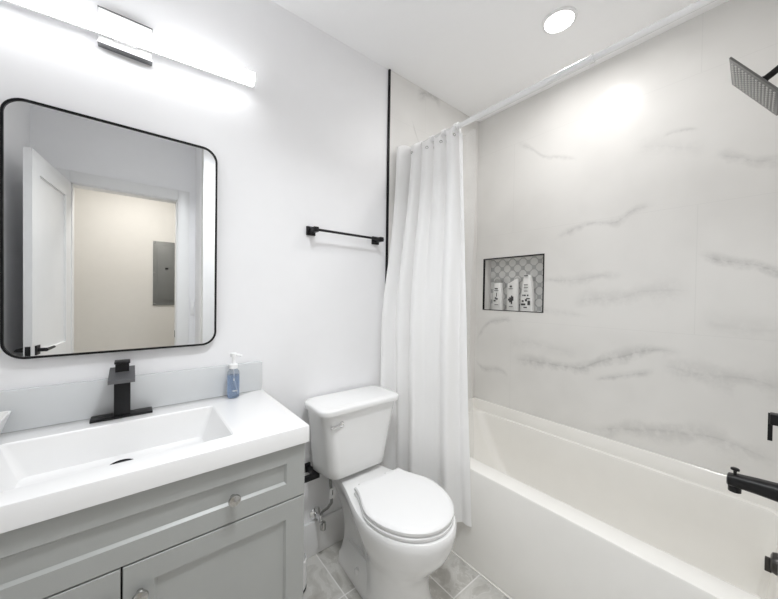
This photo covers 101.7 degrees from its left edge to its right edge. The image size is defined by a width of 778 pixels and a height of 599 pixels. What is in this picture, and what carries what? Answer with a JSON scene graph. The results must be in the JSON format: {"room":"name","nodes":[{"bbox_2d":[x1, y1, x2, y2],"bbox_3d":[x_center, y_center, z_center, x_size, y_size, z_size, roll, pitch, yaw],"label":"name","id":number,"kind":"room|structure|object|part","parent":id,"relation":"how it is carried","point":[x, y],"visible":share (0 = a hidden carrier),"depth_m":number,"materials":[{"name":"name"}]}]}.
{"room":"bathroom","nodes":[
{"label":"bathroom","id":0,"kind":"room"},
{"bbox_2d":[0,0,387,524],"bbox_3d":[-0.374,-0.029,1.634,2.798,2.610,0.100,0,1,-39],"label":"wall","id":1,"kind":"structure","parent":0,"point":[303,146],"depth_m":1.42,"materials":[{"name":"white paint"}]},
{"bbox_2d":[0,98,217,358],"bbox_3d":[-0.918,-0.209,1.106,0.563,0.778,0.025,0,1,-39],"label":"wall mirror","id":2,"kind":"object","parent":1,"relation":"attached to","point":[108,230],"visible":1,"depth_m":1.06,"materials":[{"name":"black mirror"}]},
{"bbox_2d":[3,0,256,86],"bbox_3d":[-0.889,-0.899,1.067,0.824,0.127,0.096,0,1,-39],"label":"vanity light","id":3,"kind":"object","parent":1,"relation":"attached to","point":[117,33],"visible":1,"depth_m":1.07,"materials":[{"name":"white plastic"}]},
{"bbox_3d":[-0.908,-0.906,1.095,0.141,0.109,0.030,0,1,-39],"label":"plate","id":4,"kind":"part","parent":3,"relation":"part of","materials":[{"name":"silver metal"}]},
{"bbox_2d":[0,361,261,433],"bbox_3d":[-0.930,0.334,1.111,0.939,0.124,0.020,0,1,-39],"label":"backsplash","id":5,"kind":"structure","parent":1,"relation":"attached to","point":[40,406],"depth_m":1.07,"materials":[{"name":"white stone"}]},
{"bbox_2d":[304,462,319,482],"bbox_3d":[-0.421,0.827,1.492,0.162,0.042,0.094,0,1,-39],"label":"toilet paper holder","id":6,"kind":"object","parent":1,"relation":"attached to","point":[313,474],"visible":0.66,"depth_m":1.50,"materials":[{"name":"black metal"}]},
{"bbox_3d":[-0.375,0.830,1.534,0.021,0.024,0.068,0,1,-39],"label":"arm","id":7,"kind":"part","parent":6,"relation":"part of","materials":[{"name":"black metal"}]},
{"bbox_2d":[309,478,334,530],"bbox_3d":[-0.326,0.972,1.558,0.129,0.279,0.063,1,1,41],"label":"supply valve","id":8,"kind":"object","parent":1,"relation":"attached to","point":[315,513],"visible":0.94,"depth_m":1.54,"materials":[{"name":"silver metal"}]},
{"bbox_3d":[-0.320,1.091,1.532,0.030,0.041,0.036,0,1,-39],"label":"valve handle","id":9,"kind":"part","parent":8,"relation":"part of","materials":[{"name":"silver metal"}]},
{"bbox_2d":[304,507,344,558],"bbox_3d":[-0.307,1.194,1.644,0.693,0.168,0.014,0,1,-39],"label":"baseboard","id":10,"kind":"structure","parent":1,"relation":"attached to","point":[315,540],"depth_m":1.62,"materials":[{"name":"white paint"}]},
{"bbox_2d":[306,226,383,244],"bbox_3d":[-0.211,-0.333,1.649,0.437,0.043,0.070,0,1,-39],"label":"towel bar","id":11,"kind":"object","parent":1,"relation":"attached to","point":[310,231],"visible":1,"depth_m":1.58,"materials":[{"name":"black metal"}]},
{"bbox_3d":[-0.363,-0.334,1.525,0.045,0.043,0.070,0,1,-39],"label":"post","id":12,"kind":"part","parent":11,"relation":"part of","materials":[{"name":"black metal"}]},
{"bbox_3d":[-0.059,-0.332,1.772,0.045,0.043,0.070,0,1,-39],"label":"post","id":13,"kind":"part","parent":11,"relation":"part of","materials":[{"name":"black metal"}]},
{"bbox_2d":[385,69,390,282],"bbox_3d":[-0.013,-0.226,1.849,0.010,2.210,0.012,0,1,-39],"label":"trim","id":14,"kind":"structure","parent":1,"relation":"attached to","point":[389,70],"depth_m":1.84,"materials":[{"name":"black metal"}]},
{"bbox_2d":[388,70,478,398],"bbox_3d":[0.323,-0.225,2.124,0.858,2.210,0.010,0,1,-39],"label":"wall tile","id":15,"kind":"structure","parent":1,"relation":"attached to","point":[416,114],"depth_m":2.13,"materials":[{"name":"tile"}]},
{"bbox_2d":[303,539,507,598],"bbox_3d":[0.304,1.336,0.157,3.598,0.060,3.300,0,1,-39],"label":"floor","id":16,"kind":"structure","parent":0,"point":[326,578],"depth_m":1.45,"materials":[{"name":"tile"}]},
{"bbox_2d":[0,443,304,598],"bbox_3d":[-0.778,0.868,0.925,0.919,0.825,0.513,0,1,-39],"label":"vanity cabinet","id":17,"kind":"object","parent":16,"relation":"on","point":[234,531],"visible":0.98,"depth_m":0.82,"materials":[{"name":"grey paint"}]},
{"bbox_3d":[-0.819,0.906,0.612,0.458,0.544,0.018,0,1,-39],"label":"door","id":18,"kind":"part","parent":17,"relation":"part of","materials":[{"name":"grey paint"}]},
{"bbox_3d":[-0.595,0.708,0.758,0.033,0.033,0.029,0,1,-39],"label":"knob","id":19,"kind":"part","parent":17,"relation":"part of","materials":[{"name":"silver metal"}]},
{"bbox_2d":[0,361,308,533],"bbox_3d":[-0.779,0.392,0.926,0.940,0.232,0.501,0,1,-39],"label":"vanity sink","id":20,"kind":"object","parent":17,"relation":"in","point":[54,462],"visible":0.96,"depth_m":0.97,"materials":[{"name":"white ceramic"}]},
{"bbox_2d":[0,411,10,433],"bbox_3d":[-1.122,0.361,0.836,0.144,0.070,0.132,0,1,-39],"label":"soap dish","id":21,"kind":"object","parent":20,"relation":"on","point":[4,415],"visible":1,"depth_m":0.90,"materials":[{"name":"white plastic"}]},
{"bbox_2d":[89,359,152,423],"bbox_3d":[-0.879,0.302,1.045,0.162,0.190,0.140,0,1,-39],"label":"sink faucet","id":22,"kind":"object","parent":20,"relation":"on","point":[122,374],"visible":1,"depth_m":1.06,"materials":[{"name":"black metal"}]},
{"bbox_3d":[-0.908,0.392,1.081,0.162,0.008,0.051,0,1,-39],"label":"plate","id":23,"kind":"part","parent":22,"relation":"part of","materials":[{"name":"black metal"}]},
{"bbox_3d":[-0.878,0.247,1.043,0.066,0.028,0.138,0,1,-39],"label":"spout","id":24,"kind":"part","parent":22,"relation":"part of","materials":[{"name":"grey metal"}]},
{"bbox_3d":[-0.900,0.227,1.070,0.041,0.040,0.057,0,1,-39],"label":"handle","id":25,"kind":"part","parent":22,"relation":"part of","materials":[{"name":"black metal"}]},
{"bbox_2d":[227,353,242,397],"bbox_3d":[-0.629,0.307,1.290,0.053,0.180,0.046,0,1,-39],"label":"soap dispenser","id":26,"kind":"object","parent":20,"relation":"on","point":[233,375],"visible":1,"depth_m":1.27,"materials":[{"name":"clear plastic"}]},
{"bbox_2d":[227,369,239,397],"bbox_3d":[-0.633,0.336,1.289,0.045,0.122,0.045,0,1,-39],"label":"bottle","id":27,"kind":"object","parent":26,"relation":"attached to","point":[233,375],"depth_m":1.27,"materials":[{"name":"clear plastic"}]},
{"bbox_3d":[-0.462,0.908,0.902,0.454,0.544,0.018,0,1,-39],"label":"door","id":28,"kind":"part","parent":17,"relation":"part of","materials":[{"name":"grey paint"}]},
{"bbox_3d":[-0.433,0.558,0.886,0.033,0.033,0.029,0,1,-39],"label":"knob","id":29,"kind":"part","parent":17,"relation":"part of","materials":[{"name":"silver metal"}]},
{"bbox_2d":[303,552,306,593],"bbox_3d":[-0.416,1.210,1.399,0.100,0.136,0.100,0,1,-39],"label":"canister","id":30,"kind":"object","parent":16,"relation":"on","point":[305,556],"visible":0.24,"depth_m":1.39,"materials":[{"name":"white plastic"}]},
{"bbox_2d":[304,385,456,598],"bbox_3d":[-0.030,0.887,1.400,0.460,0.796,0.697,0,1,-39],"label":"toilet","id":31,"kind":"object","parent":16,"relation":"on","point":[400,527],"visible":1,"depth_m":1.38,"materials":[{"name":"white ceramic"}]},
{"bbox_3d":[-0.232,0.565,1.422,0.070,0.026,0.023,0,1,-39],"label":"flush lever","id":32,"kind":"part","parent":31,"relation":"part of","materials":[{"name":"silver metal"}]},
{"bbox_3d":[-0.182,0.671,1.588,0.428,0.314,0.193,0,1,-39],"label":"tank","id":33,"kind":"part","parent":31,"relation":"part of","materials":[{"name":"white ceramic"}]},
{"bbox_3d":[-0.175,0.500,1.580,0.460,0.032,0.219,0,1,-39],"label":"tank lid","id":34,"kind":"part","parent":31,"relation":"part of","materials":[{"name":"white ceramic"}]},
{"bbox_3d":[0.074,0.851,1.310,0.368,0.015,0.401,0,1,-39],"label":"seat","id":35,"kind":"part","parent":31,"relation":"part of","materials":[{"name":"white plastic"}]},
{"bbox_3d":[0.074,0.829,1.310,0.366,0.022,0.400,0,1,-39],"label":"lid","id":36,"kind":"part","parent":31,"relation":"part of","materials":[{"name":"white plastic"}]},
{"bbox_2d":[452,397,777,598],"bbox_3d":[0.832,1.023,1.583,0.739,0.541,1.518,0,1,-39],"label":"bathtub","id":37,"kind":"object","parent":16,"relation":"on","point":[559,511],"visible":0.81,"depth_m":1.40,"materials":[{"name":"white ceramic"}]},
{"bbox_3d":[1.276,0.891,1.066,0.014,0.045,0.016,0,1,-39],"label":"overflow lever","id":38,"kind":"part","parent":37,"relation":"part of","materials":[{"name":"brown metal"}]},
{"bbox_3d":[1.283,0.878,1.057,0.068,0.068,0.017,0,1,-39],"label":"overflow plate","id":39,"kind":"part","parent":37,"relation":"part of","materials":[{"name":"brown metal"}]},
{"bbox_2d":[451,550,511,598],"bbox_3d":[0.535,1.291,1.354,0.010,0.006,1.526,0,1,-39],"label":"trim","id":40,"kind":"structure","parent":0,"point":[452,551],"depth_m":1.48,"materials":[{"name":"white ceramic"}]},
{"bbox_2d":[271,0,728,121],"bbox_3d":[0.343,-1.333,0.122,3.598,0.060,3.300,0,1,-39],"label":"ceiling","id":41,"kind":"structure","parent":0,"point":[472,56],"depth_m":1.58,"materials":[{"name":"white paint"}]},
{"bbox_2d":[541,6,577,34],"bbox_3d":[0.802,-1.310,1.494,0.151,0.008,0.151,0,1,-39],"label":"recessed light","id":42,"kind":"object","parent":41,"relation":"in","point":[559,20],"visible":1,"depth_m":1.49,"materials":[{"name":"white plastic"}]},
{"bbox_2d":[474,0,777,482],"bbox_3d":[1.210,-0.008,1.806,0.120,2.610,1.630,0,1,-39],"label":"wall","id":43,"kind":"structure","parent":0,"point":[645,181],"depth_m":1.59,"materials":[{"name":"stone"}]},
{"bbox_2d":[492,279,503,309],"bbox_3d":[0.793,-0.035,2.304,0.052,0.224,0.080,0,1,-39],"label":"toiletry bottle","id":44,"kind":"object","parent":43,"relation":"in","point":[498,295],"visible":0.93,"depth_m":2.28,"materials":[{"name":"white plastic"}]},
{"bbox_2d":[507,278,518,310],"bbox_3d":[0.866,-0.034,2.215,0.052,0.226,0.084,0,1,-39],"label":"toiletry bottle","id":45,"kind":"object","parent":43,"relation":"in","point":[513,287],"visible":0.88,"depth_m":2.19,"materials":[{"name":"white plastic"}]},
{"bbox_2d":[508,286,512,306],"bbox_3d":[0.846,-0.023,2.202,0.004,0.147,0.038,0,1,-39],"label":"print","id":46,"kind":"object","parent":45,"relation":"attached to","point":[510,288],"depth_m":2.21},
{"bbox_2d":[483,254,544,312],"bbox_3d":[0.841,-0.107,2.174,0.015,0.374,0.445,0,1,-39],"label":"trim","id":47,"kind":"structure","parent":43,"relation":"attached to","point":[533,254],"depth_m":2.18,"materials":[{"name":"black metal"}]},
{"bbox_2d":[491,256,542,311],"bbox_3d":[0.922,-0.106,2.241,0.020,0.374,0.445,0,1,-39],"label":"tile","id":48,"kind":"object","parent":43,"relation":"attached to","point":[508,270],"visible":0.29,"depth_m":2.23,"materials":[{"name":"tile"}]},
{"bbox_2d":[520,275,534,311],"bbox_3d":[0.933,-0.042,2.131,0.054,0.248,0.090,0,1,-39],"label":"toiletry bottle","id":49,"kind":"object","parent":43,"relation":"in","point":[527,303],"visible":0.92,"depth_m":2.11,"materials":[{"name":"white plastic"}]},
{"bbox_2d":[521,275,529,307],"bbox_3d":[0.913,-0.053,2.116,0.004,0.219,0.061,0,1,-39],"label":"print","id":50,"kind":"object","parent":49,"relation":"attached to","point":[525,292],"depth_m":2.12},
{"bbox_3d":[1.083,0.005,0.717,1.691,2.610,0.100,0,1,-39],"label":"wall","id":51,"kind":"structure","parent":0,"visible":0},
{"bbox_2d":[421,0,715,145],"bbox_3d":[0.596,-0.887,1.344,0.052,0.052,1.519,0,1,-39],"label":"shower rod","id":52,"kind":"object","parent":51,"relation":"attached to","point":[592,58],"visible":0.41,"depth_m":1.17,"materials":[{"name":"white metal"}]},
{"bbox_2d":[380,122,471,526],"bbox_3d":[0.211,0.099,1.671,0.264,2.032,0.507,0,1,-39],"label":"shower curtain","id":53,"kind":"object","parent":52,"relation":"hanging from","point":[424,324],"visible":0.86,"depth_m":1.68,"materials":[{"name":"white fabric"}]},
{"bbox_2d":[726,467,777,501],"bbox_3d":[1.262,0.635,1.060,0.068,0.082,0.180,0,1,-39],"label":"tub spout","id":54,"kind":"object","parent":51,"relation":"attached to","point":[736,482],"visible":1,"depth_m":1.07,"materials":[{"name":"black metal"}]},
{"bbox_3d":[1.218,0.605,1.115,0.023,0.024,0.023,0,1,-39],"label":"diverter knob","id":55,"kind":"part","parent":54,"relation":"part of","materials":[{"name":"black metal"}]},
{"bbox_2d":[729,57,777,115],"bbox_3d":[1.278,-0.755,1.051,0.200,0.223,0.206,0,1,-39],"label":"shower","id":56,"kind":"object","parent":51,"relation":"attached to","point":[758,88],"visible":1,"depth_m":1.06,"materials":[{"name":"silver metal"}]},
{"bbox_3d":[1.294,-0.787,1.031,0.060,0.158,0.157,0,1,-39],"label":"arm","id":57,"kind":"part","parent":56,"relation":"part of","materials":[{"name":"black metal"}]},
{"bbox_2d":[767,412,777,440],"bbox_3d":[1.294,0.399,1.022,0.150,0.150,0.092,0,1,-39],"label":"shower valve","id":58,"kind":"object","parent":51,"relation":"attached to","point":[772,417],"visible":1,"depth_m":1.05,"materials":[{"name":"black metal"}]}
]}

